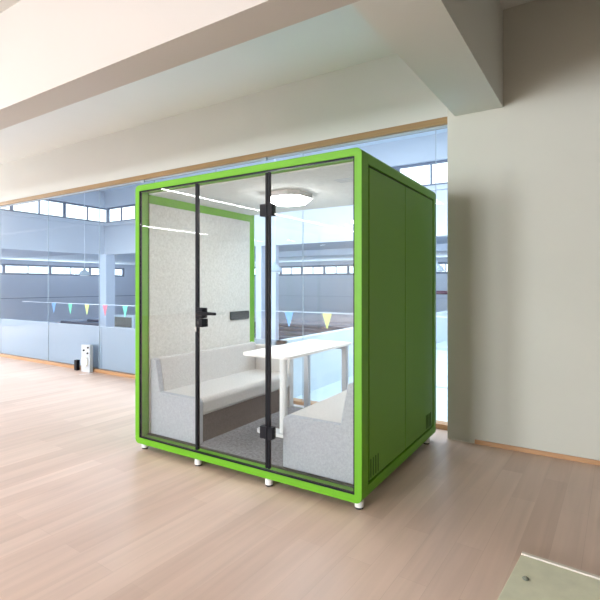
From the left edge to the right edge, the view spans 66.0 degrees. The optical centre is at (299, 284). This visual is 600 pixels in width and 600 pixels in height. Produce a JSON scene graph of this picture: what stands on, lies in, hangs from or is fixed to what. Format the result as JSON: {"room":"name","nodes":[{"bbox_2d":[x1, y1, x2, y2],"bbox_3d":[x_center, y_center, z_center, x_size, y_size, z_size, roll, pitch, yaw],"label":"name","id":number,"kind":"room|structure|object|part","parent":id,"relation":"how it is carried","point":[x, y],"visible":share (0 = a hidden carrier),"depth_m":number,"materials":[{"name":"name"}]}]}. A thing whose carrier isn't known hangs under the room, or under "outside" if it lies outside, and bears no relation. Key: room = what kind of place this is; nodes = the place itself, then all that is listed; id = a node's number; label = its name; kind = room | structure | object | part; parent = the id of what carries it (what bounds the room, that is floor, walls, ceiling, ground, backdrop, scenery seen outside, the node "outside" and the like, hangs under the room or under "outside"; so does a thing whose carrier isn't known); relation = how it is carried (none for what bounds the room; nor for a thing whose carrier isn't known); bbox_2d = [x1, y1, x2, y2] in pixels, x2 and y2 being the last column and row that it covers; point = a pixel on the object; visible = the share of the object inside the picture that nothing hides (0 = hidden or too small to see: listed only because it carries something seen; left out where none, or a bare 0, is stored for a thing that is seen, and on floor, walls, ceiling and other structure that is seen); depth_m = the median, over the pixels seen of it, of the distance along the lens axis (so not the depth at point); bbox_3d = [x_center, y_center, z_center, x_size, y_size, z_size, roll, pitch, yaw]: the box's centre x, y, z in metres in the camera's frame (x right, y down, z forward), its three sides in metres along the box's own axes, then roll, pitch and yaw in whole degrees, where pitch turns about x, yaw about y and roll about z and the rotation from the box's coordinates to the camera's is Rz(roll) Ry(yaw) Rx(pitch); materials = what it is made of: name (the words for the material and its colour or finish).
{"room":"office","nodes":[
{"label":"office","id":0,"kind":"room"},
{"bbox_2d":[1,191,104,254],"bbox_3d":[-10.742,-2.723,17.217,0.360,2.780,8.200,0,0,32],"label":"wall","id":1,"kind":"structure","parent":0,"point":[19,231],"depth_m":18.50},
{"bbox_2d":[1,199,106,222],"bbox_3d":[-10.767,-3.068,17.233,0.060,0.690,8.200,0,0,32],"label":"window","id":2,"kind":"structure","parent":1,"relation":"in","point":[64,203],"depth_m":18.94,"materials":[{"name":"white glass"}]},
{"bbox_2d":[1,259,134,320],"bbox_3d":[-16.094,0.377,27.521,0.200,3.660,19.900,0,0,32],"label":"wall","id":3,"kind":"structure","parent":0,"point":[24,287],"depth_m":28.84,"materials":[{"name":"white paint"}]},
{"bbox_2d":[1,264,123,276],"bbox_3d":[-16.869,-0.903,26.296,0.060,0.620,16.000,0,0,32],"label":"window","id":4,"kind":"structure","parent":3,"relation":"in","point":[2,265],"depth_m":28.49,"materials":[{"name":"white glass"}]},
{"bbox_2d":[1,295,134,298],"bbox_3d":[-16.028,0.767,27.420,0.020,0.040,20.000,0,0,32],"label":"trim","id":5,"kind":"structure","parent":3,"relation":"attached to","point":[123,295],"depth_m":28.71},
{"bbox_2d":[100,254,114,326],"bbox_3d":[-8.522,0.437,20.392,0.520,3.540,0.440,0,0,32],"label":"column","id":6,"kind":"structure","parent":0,"point":[107,262],"depth_m":20.21,"materials":[{"name":"white paint"}]},
{"bbox_2d":[1,318,286,373],"bbox_3d":[-6.119,1.092,9.361,14.070,0.830,0.060,0,0,32],"label":"wall","id":7,"kind":"structure","parent":0,"point":[25,338],"depth_m":7.96,"materials":[{"name":"white paint"}]},
{"bbox_2d":[41,318,352,326],"bbox_3d":[0.381,2.307,20.833,35.200,0.200,14.000,0,0,32],"label":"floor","id":8,"kind":"structure","parent":0,"point":[308,322],"depth_m":27.26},
{"bbox_2d":[83,321,349,337],"bbox_3d":[-3.799,2.362,22.174,23.300,0.190,11.800,0,0,32],"label":"pool water","id":9,"kind":"object","parent":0,"point":[291,336],"visible":0.02,"depth_m":24.08,"materials":[{"name":"blue liquid"}]},
{"bbox_2d":[61,321,290,339],"bbox_3d":[-4.386,2.195,21.244,23.100,0.133,0.140,0,0,32],"label":"lane rope","id":10,"kind":"object","parent":9,"relation":"on","point":[67,322],"visible":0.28,"depth_m":25.99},
{"bbox_2d":[87,319,309,335],"bbox_3d":[-3.478,2.195,22.681,23.100,0.133,0.140,0,0,32],"label":"lane rope","id":11,"kind":"object","parent":9,"relation":"on","point":[91,320],"visible":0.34,"depth_m":20.77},
{"bbox_2d":[254,326,330,332],"bbox_3d":[-2.570,2.195,24.118,23.100,0.133,0.140,0,0,32],"label":"lane rope","id":12,"kind":"object","parent":9,"relation":"on","point":[284,329],"visible":0.02,"depth_m":22.35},
{"bbox_2d":[254,323,343,329],"bbox_3d":[-1.661,2.195,25.555,23.100,0.133,0.140,0,0,32],"label":"lane rope","id":13,"kind":"object","parent":9,"relation":"on","point":[280,325],"visible":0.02,"depth_m":24.09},
{"bbox_2d":[0,54,446,201],"bbox_3d":[-5.277,-1.998,8.805,16.089,0.750,0.180,0,0,32],"label":"ceiling","id":14,"kind":"structure","parent":0,"point":[384,92],"depth_m":5.79,"materials":[{"name":"paint"}]},
{"bbox_2d":[0,117,446,207],"bbox_3d":[-5.295,-1.591,8.775,16.089,0.065,0.150,0,0,32],"label":"trim","id":15,"kind":"structure","parent":14,"relation":"attached to","point":[436,122],"depth_m":5.65,"materials":[{"name":"brown wood"}]},
{"bbox_2d":[1,237,446,264],"bbox_3d":[-1.248,-1.523,18.255,35.200,0.140,20.100,0,0,32],"label":"ceiling","id":16,"kind":"structure","parent":0,"point":[124,259],"depth_m":23.56,"materials":[{"name":"white paint"}]},
{"bbox_2d":[279,244,446,257],"bbox_3d":[2.387,-1.333,18.204,8.000,0.240,0.300,0,0,32],"label":"ceiling beam","id":17,"kind":"structure","parent":16,"relation":"attached to","point":[439,247],"depth_m":18.98,"materials":[{"name":"white paint"}]},
{"bbox_2d":[256,246,264,338],"bbox_3d":[-1.353,0.437,15.955,0.240,3.540,0.260,0,0,32],"label":"column","id":18,"kind":"structure","parent":0,"point":[260,250],"depth_m":15.85,"materials":[{"name":"white paint"}]},
{"bbox_2d":[0,0,534,163],"bbox_3d":[-9.408,-2.433,0.107,18.800,0.120,19.300,0,0,32],"label":"ceiling","id":19,"kind":"structure","parent":0,"point":[340,38],"depth_m":5.31,"materials":[{"name":"paint"}]},
{"bbox_2d":[0,0,359,129],"bbox_3d":[-5.624,-1.953,6.093,18.400,0.840,0.265,0,0,32],"label":"ceiling beam","id":20,"kind":"structure","parent":19,"relation":"attached to","point":[55,54],"depth_m":3.29,"materials":[{"name":"paint"}]},
{"bbox_2d":[351,0,502,115],"bbox_3d":[1.014,-1.953,3.252,0.420,0.840,2.034,0,0,33],"label":"ceiling beam","id":21,"kind":"structure","parent":19,"relation":"attached to","point":[455,47],"depth_m":3.10,"materials":[{"name":"paint"}]},
{"bbox_2d":[98,128,446,191],"bbox_3d":[-0.223,-4.188,10.567,25.250,0.150,8.200,0,0,32],"label":"ceiling","id":22,"kind":"structure","parent":0,"point":[445,129],"depth_m":14.67,"materials":[{"name":"white paint"}]},
{"bbox_2d":[78,193,89,275],"bbox_3d":[-8.309,-2.233,17.809,0.440,3.760,0.440,0,0,32],"label":"pendant lamp","id":23,"kind":"object","parent":22,"relation":"hanging from","point":[83,272],"visible":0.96,"depth_m":17.80,"materials":[{"name":"white laminate"}]},
{"bbox_3d":[-8.309,-0.508,17.809,0.440,0.270,0.440,0,0,32],"label":"lamp shade","id":24,"kind":"part","parent":23,"relation":"part of","materials":[{"name":"white metal"}]},
{"bbox_3d":[-8.309,-2.368,17.809,0.018,3.490,0.018,0,0,10],"label":"cord","id":25,"kind":"part","parent":23,"relation":"part of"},
{"bbox_2d":[271,262,282,272],"bbox_3d":[-0.702,-2.233,13.000,0.440,3.760,0.440,0,0,32],"label":"pendant lamp","id":26,"kind":"object","parent":22,"relation":"hanging from","point":[275,268],"visible":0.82,"depth_m":12.86,"materials":[{"name":"white laminate"}]},
{"bbox_2d":[436,261,443,271],"bbox_3d":[3.613,-2.233,12.283,0.440,3.760,0.440,0,0,32],"label":"pendant lamp","id":27,"kind":"object","parent":22,"relation":"hanging from","point":[439,268],"visible":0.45,"depth_m":12.13,"materials":[{"name":"white laminate"}]},
{"bbox_2d":[271,245,278,339],"bbox_3d":[-0.847,0.437,15.587,0.190,3.540,0.180,0,0,32],"label":"column","id":28,"kind":"structure","parent":0,"point":[274,248],"depth_m":15.53,"materials":[{"name":"white paint"}]},
{"bbox_2d":[104,132,446,254],"bbox_3d":[1.999,-2.723,13.800,24.950,2.780,0.360,0,0,32],"label":"wall","id":29,"kind":"structure","parent":0,"point":[331,224],"depth_m":14.48,"materials":[{"name":"white paint"}]},
{"bbox_2d":[107,159,446,222],"bbox_3d":[2.015,-3.068,13.826,24.950,0.690,0.060,0,0,32],"label":"window","id":30,"kind":"structure","parent":29,"relation":"in","point":[397,168],"depth_m":13.10,"materials":[{"name":"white glass"}]},
{"bbox_2d":[0,340,599,599],"bbox_3d":[-4.989,1.467,2.045,24.200,0.120,27.300,0,0,32],"label":"floor","id":31,"kind":"structure","parent":0,"point":[87,512],"depth_m":2.80,"materials":[{"name":"laminate"}]},
{"bbox_2d":[0,353,73,367],"bbox_3d":[-4.831,1.382,8.373,2.696,0.050,0.232,0,0,32],"label":"baseboard","id":32,"kind":"structure","parent":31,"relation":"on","point":[55,363],"depth_m":8.40,"materials":[{"name":"brown wood"}]},
{"bbox_2d":[74,360,79,370],"bbox_3d":[-3.686,1.322,7.634,0.070,0.170,0.060,0,0,32],"label":"box","id":33,"kind":"object","parent":31,"relation":"on","point":[76,362],"visible":1,"depth_m":7.61,"materials":[{"name":"black metal"}]},
{"bbox_2d":[81,344,92,372],"bbox_3d":[-3.457,1.187,7.471,0.230,0.440,0.090,0,0,32],"label":"wall box","id":34,"kind":"object","parent":31,"relation":"on","point":[86,350],"visible":1,"depth_m":7.43,"materials":[{"name":"white plastic"}]},
{"bbox_2d":[93,367,134,378],"bbox_3d":[-2.899,1.382,7.153,1.318,0.050,0.227,0,0,32],"label":"baseboard","id":35,"kind":"structure","parent":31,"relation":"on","point":[105,371],"depth_m":7.21,"materials":[{"name":"brown wood"}]},
{"bbox_2d":[135,147,435,509],"bbox_3d":[-0.107,0.277,4.063,2.128,2.260,1.655,0,0,32],"label":"pod","id":36,"kind":"object","parent":31,"relation":"on","point":[194,235],"visible":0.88,"depth_m":3.69,"materials":[{"name":"green paint"}]},
{"bbox_3d":[-0.942,0.298,4.619,0.010,2.018,1.392,0,0,32],"label":"felt panel","id":37,"kind":"part","parent":36,"relation":"part of","materials":[{"name":"white fabric"}]},
{"bbox_3d":[-0.706,0.216,3.488,0.192,0.030,0.043,0,0,32],"label":"lever handle","id":38,"kind":"part","parent":36,"relation":"part of","materials":[{"name":"black metal"}]},
{"bbox_2d":[151,342,292,443],"bbox_3d":[-0.690,0.967,4.481,0.585,0.660,1.408,0,0,32],"label":"bench","id":39,"kind":"object","parent":36,"relation":"on","point":[232,383],"visible":0.84,"depth_m":4.18,"materials":[{"name":"fabric"}]},
{"bbox_3d":[-1.052,0.966,3.908,0.585,0.658,0.053,0,0,32],"label":"panel","id":40,"kind":"part","parent":39,"relation":"part of","materials":[{"name":"fabric"}]},
{"bbox_3d":[-0.870,0.966,4.625,0.126,0.658,1.356,0,0,32],"label":"backrest","id":41,"kind":"part","parent":39,"relation":"part of","materials":[{"name":"fabric"}]},
{"bbox_3d":[-0.647,0.998,4.440,0.470,0.148,1.281,0,0,32],"label":"seat","id":42,"kind":"part","parent":39,"relation":"part of","materials":[{"name":"fabric"}]},
{"bbox_3d":[-0.281,0.975,5.009,0.459,0.640,0.078,0,0,32],"label":"armrest","id":43,"kind":"part","parent":39,"relation":"part of","materials":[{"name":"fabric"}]},
{"bbox_3d":[-0.510,0.247,3.420,0.682,2.067,0.026,0,0,32],"label":"door","id":44,"kind":"part","parent":36,"relation":"part of","materials":[{"name":"clear glass"}]},
{"bbox_3d":[-0.658,0.331,5.049,0.012,0.092,0.318,0,0,32],"label":"socket panel","id":45,"kind":"part","parent":36,"relation":"part of","materials":[{"name":"black plastic"}]},
{"bbox_3d":[-0.086,-0.793,4.097,2.016,0.010,1.425,0,0,32],"label":"ceiling panel","id":46,"kind":"part","parent":36,"relation":"part of","materials":[{"name":"fabric"}]},
{"bbox_2d":[271,189,311,206],"bbox_3d":[-0.098,-0.747,3.995,0.356,0.083,0.356,0,0,32],"label":"ceiling lamp","id":47,"kind":"object","parent":36,"relation":"attached to","point":[280,197],"depth_m":3.86,"materials":[{"name":"white plastic"}]},
{"bbox_2d":[243,339,351,437],"bbox_3d":[-0.006,0.930,4.201,0.540,0.737,1.130,0,0,32],"label":"table","id":48,"kind":"object","parent":36,"relation":"on","point":[284,352],"visible":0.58,"depth_m":4.09,"materials":[{"name":"white laminate"}]},
{"bbox_3d":[-0.142,0.928,3.986,0.140,0.686,0.140,0,0,32],"label":"leg","id":49,"kind":"part","parent":48,"relation":"part of","materials":[{"name":"white metal"}]},
{"bbox_3d":[0.073,0.942,4.719,0.052,0.714,0.050,0,0,32],"label":"leg","id":50,"kind":"part","parent":48,"relation":"part of","materials":[{"name":"grey metal"}]},
{"bbox_3d":[0.437,0.942,4.489,0.052,0.714,0.050,0,0,32],"label":"leg","id":51,"kind":"part","parent":48,"relation":"part of","materials":[{"name":"grey metal"}]},
{"bbox_2d":[283,382,352,483],"bbox_3d":[0.500,0.967,3.729,0.585,0.660,1.408,0,0,32],"label":"bench","id":52,"kind":"object","parent":36,"relation":"on","point":[317,437],"visible":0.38,"depth_m":3.15,"materials":[{"name":"fabric"}]},
{"bbox_3d":[0.445,0.998,3.750,0.470,0.148,1.281,0,0,32],"label":"seat","id":53,"kind":"part","parent":52,"relation":"part of","materials":[{"name":"fabric"}]},
{"bbox_3d":[0.315,0.251,4.731,2.128,2.208,0.075,0,0,32],"label":"frame","id":54,"kind":"part","parent":36,"relation":"part of","materials":[{"name":"green paint"}]},
{"bbox_3d":[0.615,0.249,3.231,0.014,1.999,0.666,0,0,32],"label":"panel","id":55,"kind":"part","parent":36,"relation":"part of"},
{"bbox_3d":[0.986,0.249,3.817,0.014,1.999,0.708,0,0,32],"label":"panel","id":56,"kind":"part","parent":36,"relation":"part of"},
{"bbox_2d":[293,398,303,405],"bbox_3d":[-0.012,1.382,5.374,0.270,0.050,0.247,0,0,32],"label":"baseboard","id":57,"kind":"structure","parent":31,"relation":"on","point":[297,401],"depth_m":5.40,"materials":[{"name":"brown wood"}]},
{"bbox_2d":[0,125,446,368],"bbox_3d":[-5.309,-0.102,8.754,16.089,2.918,0.050,0,0,32],"label":"window","id":58,"kind":"structure","parent":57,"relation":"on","point":[442,126],"depth_m":6.59,"materials":[{"name":"clear glass"}]},
{"bbox_2d":[436,420,446,429],"bbox_3d":[1.370,1.382,4.481,0.161,0.050,0.275,0,0,32],"label":"baseboard","id":59,"kind":"structure","parent":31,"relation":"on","point":[442,425],"depth_m":4.51,"materials":[{"name":"brown wood"}]},
{"bbox_2d":[497,551,599,599],"bbox_3d":[1.129,1.395,1.801,0.704,0.024,1.003,0,0,38],"label":"board","id":60,"kind":"object","parent":31,"relation":"on","point":[548,579],"visible":1,"depth_m":2.16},
{"bbox_2d":[254,257,446,322],"bbox_3d":[4.153,0.377,26.612,35.000,3.660,0.200,0,0,32],"label":"wall","id":61,"kind":"structure","parent":0,"point":[305,290],"depth_m":28.32,"materials":[{"name":"white paint"}]},
{"bbox_2d":[254,295,352,296],"bbox_3d":[4.937,0.687,25.980,31.000,0.040,0.030,0,0,32],"label":"trim","id":62,"kind":"structure","parent":61,"relation":"attached to","point":[254,295],"depth_m":28.06,"materials":[{"name":"white"}]},
{"bbox_2d":[254,262,446,275],"bbox_3d":[0.814,-0.903,28.722,21.100,0.620,0.060,0,0,32],"label":"window","id":63,"kind":"structure","parent":61,"relation":"in","point":[445,263],"depth_m":28.29,"materials":[{"name":"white glass"}]},
{"bbox_2d":[276,311,446,397],"bbox_3d":[1.925,1.442,9.032,0.120,1.530,8.100,0,0,32],"label":"wall","id":64,"kind":"structure","parent":0,"point":[326,366],"depth_m":6.49,"materials":[{"name":"white paint"}]},
{"bbox_2d":[22,301,442,328],"bbox_3d":[-1.603,0.787,11.798,20.900,0.386,0.015,0,0,32],"label":"string","id":65,"kind":"object","parent":64,"relation":"hanging from","point":[327,316],"visible":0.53,"depth_m":11.01,"materials":[{"name":"fabric"}]},
{"bbox_2d":[447,0,599,459],"bbox_3d":[2.438,-0.483,3.792,2.311,3.780,0.410,0,0,32],"label":"wall","id":66,"kind":"structure","parent":0,"point":[523,175],"depth_m":3.87,"materials":[{"name":"paint"}]},
{"bbox_2d":[475,439,599,465],"bbox_3d":[2.426,1.389,3.547,2.070,0.036,0.016,0,0,32],"label":"baseboard","id":67,"kind":"structure","parent":66,"relation":"attached to","point":[480,442],"depth_m":3.82,"materials":[{"name":"brown wood"}]},
{"bbox_3d":[-4.989,2.307,12.338,35.200,0.200,6.100,0,0,32],"label":"floor","id":68,"kind":"structure","parent":0,"visible":0},
{"bbox_2d":[114,314,134,328],"bbox_3d":[-5.995,1.627,16.032,1.050,1.160,0.430,0,0,32],"label":"base cabinet","id":69,"kind":"object","parent":68,"relation":"on","point":[120,321],"visible":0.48,"depth_m":15.87,"materials":[{"name":"grey"}]},
{"bbox_3d":[8.315,1.042,9.737,9.930,0.730,0.120,0,0,32],"label":"wall","id":70,"kind":"structure","parent":0,"visible":0},
{"bbox_2d":[436,291,446,294],"bbox_3d":[8.074,0.417,9.889,10.300,0.520,0.100,0,0,32],"label":"handrail","id":71,"kind":"object","parent":70,"relation":"on","point":[437,292],"visible":0.06,"depth_m":12.52,"materials":[{"name":"grey metal"}]}
]}

